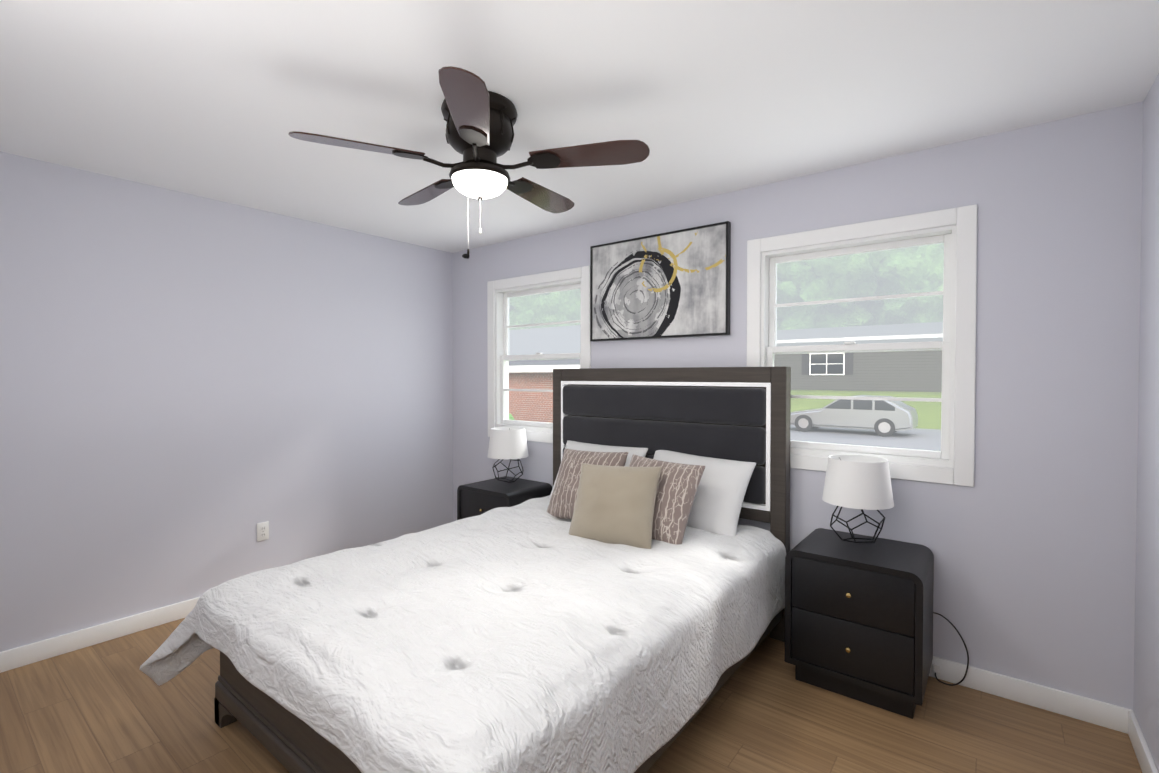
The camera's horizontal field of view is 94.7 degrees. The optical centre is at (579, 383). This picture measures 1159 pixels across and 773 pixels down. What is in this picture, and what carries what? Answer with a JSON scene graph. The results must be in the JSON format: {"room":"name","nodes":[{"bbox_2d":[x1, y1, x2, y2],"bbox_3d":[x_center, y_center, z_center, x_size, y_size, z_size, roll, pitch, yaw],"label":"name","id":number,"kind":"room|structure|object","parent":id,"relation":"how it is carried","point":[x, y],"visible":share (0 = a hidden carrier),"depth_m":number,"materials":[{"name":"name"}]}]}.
{"room":"bedroom","nodes":[
{"label":"bedroom","id":0,"kind":"room"},
{"bbox_2d":[0,151,452,651],"bbox_3d":[-2.420,0.127,3.003,0.150,2.440,4.440,1,1,38],"label":"wall","id":1,"kind":"structure","parent":0,"point":[195,390],"depth_m":3.10,"materials":[{"name":"paint"}]},
{"bbox_2d":[0,597,199,672],"bbox_3d":[-2.027,1.293,3.389,0.016,0.095,3.044,1,1,38],"label":"baseboard","id":2,"kind":"structure","parent":1,"relation":"attached to","point":[20,656],"depth_m":2.75,"materials":[{"name":"white wood"}]},
{"bbox_2d":[257,521,268,541],"bbox_3d":[-2.016,0.941,3.403,0.008,0.115,0.070,1,1,38],"label":"electrical outlet","id":3,"kind":"object","parent":1,"relation":"attached to","point":[262,530],"visible":1,"depth_m":3.40,"materials":[{"name":"white plastic"}]},
{"bbox_2d":[0,618,1141,772],"bbox_3d":[-0.741,1.417,1.712,4.410,0.100,4.440,1,1,38],"label":"floor","id":4,"kind":"structure","parent":0,"point":[109,706],"depth_m":2.10,"materials":[{"name":"brown wood"}]},
{"bbox_2d":[140,366,790,772],"bbox_3d":[-0.259,0.636,2.428,1.844,1.440,2.348,1,1,38],"label":"bed","id":5,"kind":"object","parent":4,"relation":"on","point":[614,602],"visible":1,"depth_m":1.97,"materials":[{"name":"white fabric"}]},
{"bbox_2d":[140,495,785,772],"bbox_3d":[-0.304,0.975,2.376,1.858,0.455,2.229,1,1,38],"label":"comforter","id":6,"kind":"object","parent":5,"relation":"on","point":[517,638],"depth_m":1.76,"materials":[{"name":"white fabric"}]},
{"bbox_2d":[549,440,647,499],"bbox_3d":[0.101,0.583,3.354,0.660,0.406,0.254,1,1,38],"label":"pillow","id":7,"kind":"object","parent":5,"relation":"on","point":[624,449],"depth_m":3.35,"materials":[{"name":"fabric"}]},
{"bbox_2d":[569,463,661,548],"bbox_3d":[0.174,0.607,2.685,0.509,0.395,0.315,1,1,38],"label":"pillow","id":8,"kind":"object","parent":5,"relation":"on","point":[617,507],"depth_m":2.61,"materials":[{"name":"beige fabric"}]},
{"bbox_2d":[653,450,755,535],"bbox_3d":[0.616,0.594,2.941,0.689,0.418,0.288,1,1,38],"label":"pillow","id":9,"kind":"object","parent":5,"relation":"on","point":[728,479],"depth_m":2.80,"materials":[{"name":"white fabric"}]},
{"bbox_2d":[457,476,551,519],"bbox_3d":[-0.541,1.029,3.847,0.530,0.610,0.460,1,1,38],"label":"nightstand","id":10,"kind":"object","parent":4,"relation":"on","point":[478,498],"visible":0.4,"depth_m":3.73,"materials":[{"name":"black wood"}]},
{"bbox_2d":[487,427,528,482],"bbox_3d":[-0.517,0.523,3.870,0.296,0.400,0.296,1,1,38],"label":"lamp","id":11,"kind":"object","parent":10,"relation":"on","point":[510,443],"visible":1,"depth_m":3.76,"materials":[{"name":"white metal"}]},
{"bbox_2d":[784,528,933,718],"bbox_3d":[1.271,1.051,2.431,0.530,0.610,0.460,1,1,38],"label":"nightstand","id":12,"kind":"object","parent":4,"relation":"on","point":[858,621],"visible":1,"depth_m":2.27,"materials":[{"name":"black wood"}]},
{"bbox_2d":[822,454,893,542],"bbox_3d":[1.286,0.546,2.475,0.296,0.400,0.296,1,1,38],"label":"lamp","id":13,"kind":"object","parent":12,"relation":"on","point":[861,482],"visible":1,"depth_m":2.37,"materials":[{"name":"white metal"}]},
{"bbox_2d":[933,612,968,685],"bbox_3d":[1.658,1.201,2.414,0.165,0.303,0.041,1,1,38],"label":"lamp cord","id":14,"kind":"object","parent":4,"relation":"on","point":[936,668],"visible":0.88,"depth_m":2.40,"materials":[{"name":"black plastic"}]},
{"bbox_2d":[0,0,1158,252],"bbox_3d":[-0.741,-1.122,1.672,4.410,0.100,4.440,1,1,38],"label":"ceiling","id":15,"kind":"structure","parent":0,"point":[220,100],"depth_m":1.94,"materials":[{"name":"white paint"}]},
{"bbox_2d":[288,66,649,254],"bbox_3d":[-0.390,-0.791,2.135,1.254,0.574,1.248,1,1,38],"label":"fan","id":16,"kind":"object","parent":15,"relation":"hanging from","point":[480,119],"visible":1,"depth_m":2.00,"materials":[{"name":"brown wood"}]},
{"bbox_2d":[452,101,1142,709],"bbox_3d":[0.579,0.121,3.382,4.410,2.440,0.150,1,1,38],"label":"wall","id":17,"kind":"structure","parent":0,"point":[1028,539],"depth_m":2.29,"materials":[{"name":"paint"}]},
{"bbox_2d":[462,254,469,258],"bbox_3d":[-0.947,-1.060,4.424,0.044,0.046,0.056,1,1,38],"label":"camera","id":18,"kind":"object","parent":17,"relation":"attached to","point":[465,256],"visible":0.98,"depth_m":4.41,"materials":[{"name":"black plastic"}]},
{"bbox_2d":[487,266,590,442],"bbox_3d":[-0.290,-0.192,4.034,1.030,1.245,0.146,1,1,38],"label":"window","id":19,"kind":"structure","parent":17,"relation":"in","point":[500,357],"depth_m":4.10,"materials":[{"name":"white"}]},
{"bbox_2d":[590,221,730,341],"bbox_3d":[0.468,-0.603,3.334,0.970,0.640,0.040,1,1,38],"label":"painting","id":20,"kind":"object","parent":17,"relation":"attached to","point":[673,284],"visible":0.94,"depth_m":3.28,"materials":[{"name":"grey paint"}]},
{"bbox_2d":[747,204,977,486],"bbox_3d":[1.384,-0.171,2.726,1.030,1.245,0.146,1,1,38],"label":"window","id":21,"kind":"structure","parent":17,"relation":"in","point":[956,345],"depth_m":2.60,"materials":[{"name":"white"}]},
{"bbox_2d":[929,656,1133,733],"bbox_3d":[0.528,1.294,3.335,4.110,0.095,0.016,1,1,38],"label":"baseboard","id":22,"kind":"structure","parent":17,"relation":"attached to","point":[1100,713],"depth_m":2.24,"materials":[{"name":"white wood"}]},
{"bbox_2d":[1133,73,1158,771],"bbox_3d":[0.938,0.168,0.381,0.150,2.440,4.440,1,1,38],"label":"wall","id":23,"kind":"structure","parent":0,"point":[1146,680],"depth_m":1.91,"materials":[{"name":"paint"}]},
{"bbox_2d":[1128,711,1158,772],"bbox_3d":[1.206,1.333,0.878,0.016,0.095,3.024,1,1,38],"label":"baseboard","id":24,"kind":"structure","parent":23,"relation":"attached to","point":[1142,752],"depth_m":1.91,"materials":[{"name":"white wood"}]},
{"label":"outside","id":25,"kind":"structure","parent":0,"visible":0},
{"bbox_2d":[790,424,940,450],"bbox_3d":[11.322,1.960,20.508,240.000,0.020,7.500,1,1,38],"label":"street","id":26,"kind":"structure","parent":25,"point":[822,432],"depth_m":19.52,"materials":[{"name":"grey asphalt"}]},
{"bbox_2d":[790,395,917,436],"bbox_3d":[10.749,1.201,21.387,4.600,1.470,1.900,1,1,38],"label":"car","id":27,"kind":"object","parent":26,"relation":"on","point":[871,412],"depth_m":20.33,"materials":[{"name":"grey metal"}]},
{"bbox_2d":[791,390,941,428],"bbox_3d":[51.607,0.479,72.074,220.000,1.350,122.600,1,1,38],"label":"lawn","id":28,"kind":"structure","parent":25,"point":[924,406],"depth_m":27.33,"materials":[{"name":"green plant"}]},
{"bbox_2d":[774,322,942,391],"bbox_3d":[17.685,-1.762,36.722,22.800,4.250,8.820,1,1,38],"label":"house","id":29,"kind":"structure","parent":28,"relation":"on","point":[829,359],"depth_m":32.27,"materials":[{"name":"grey"}]},
{"bbox_3d":[47.357,1.265,66.644,240.000,0.050,156.410,1,1,38],"label":"lawn","id":30,"kind":"structure","parent":25,"visible":0},
{"bbox_2d":[509,325,580,422],"bbox_3d":[-2.877,-0.095,21.465,15.200,4.100,7.420,1,1,38],"label":"brick house","id":31,"kind":"structure","parent":30,"relation":"on","point":[548,396],"depth_m":16.34,"materials":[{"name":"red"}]},
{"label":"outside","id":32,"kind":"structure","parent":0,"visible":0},
{"bbox_2d":[509,289,580,329],"bbox_3d":[-2.667,-7.510,46.674,11.990,12.790,11.205,1,1,38],"label":"tree","id":33,"kind":"object","parent":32,"point":[554,303],"depth_m":44.34,"materials":[{"name":"green plant"}]},
{"bbox_2d":[777,263,791,319],"bbox_3d":[21.388,-15.750,57.327,18.542,26.050,23.144,1,1,38],"label":"tree","id":34,"kind":"object","parent":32,"point":[787,279],"depth_m":52.05,"materials":[{"name":"green plant"}]},
{"bbox_2d":[777,248,906,329],"bbox_3d":[23.163,-8.144,49.202,12.370,13.737,14.631,1,1,38],"label":"tree","id":35,"kind":"object","parent":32,"point":[809,276],"depth_m":46.34,"materials":[{"name":"green plant"}]},
{"bbox_2d":[865,246,918,324],"bbox_3d":[31.444,-15.320,51.978,21.927,24.640,19.668,1,1,38],"label":"tree","id":36,"kind":"object","parent":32,"point":[879,306],"depth_m":46.39,"materials":[{"name":"green plant"}]},
{"bbox_2d":[874,243,943,323],"bbox_3d":[29.440,-7.120,43.055,10.250,12.123,12.258,1,1,38],"label":"tree","id":37,"kind":"object","parent":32,"point":[915,275],"depth_m":41.34,"materials":[{"name":"green plant"}]}
]}

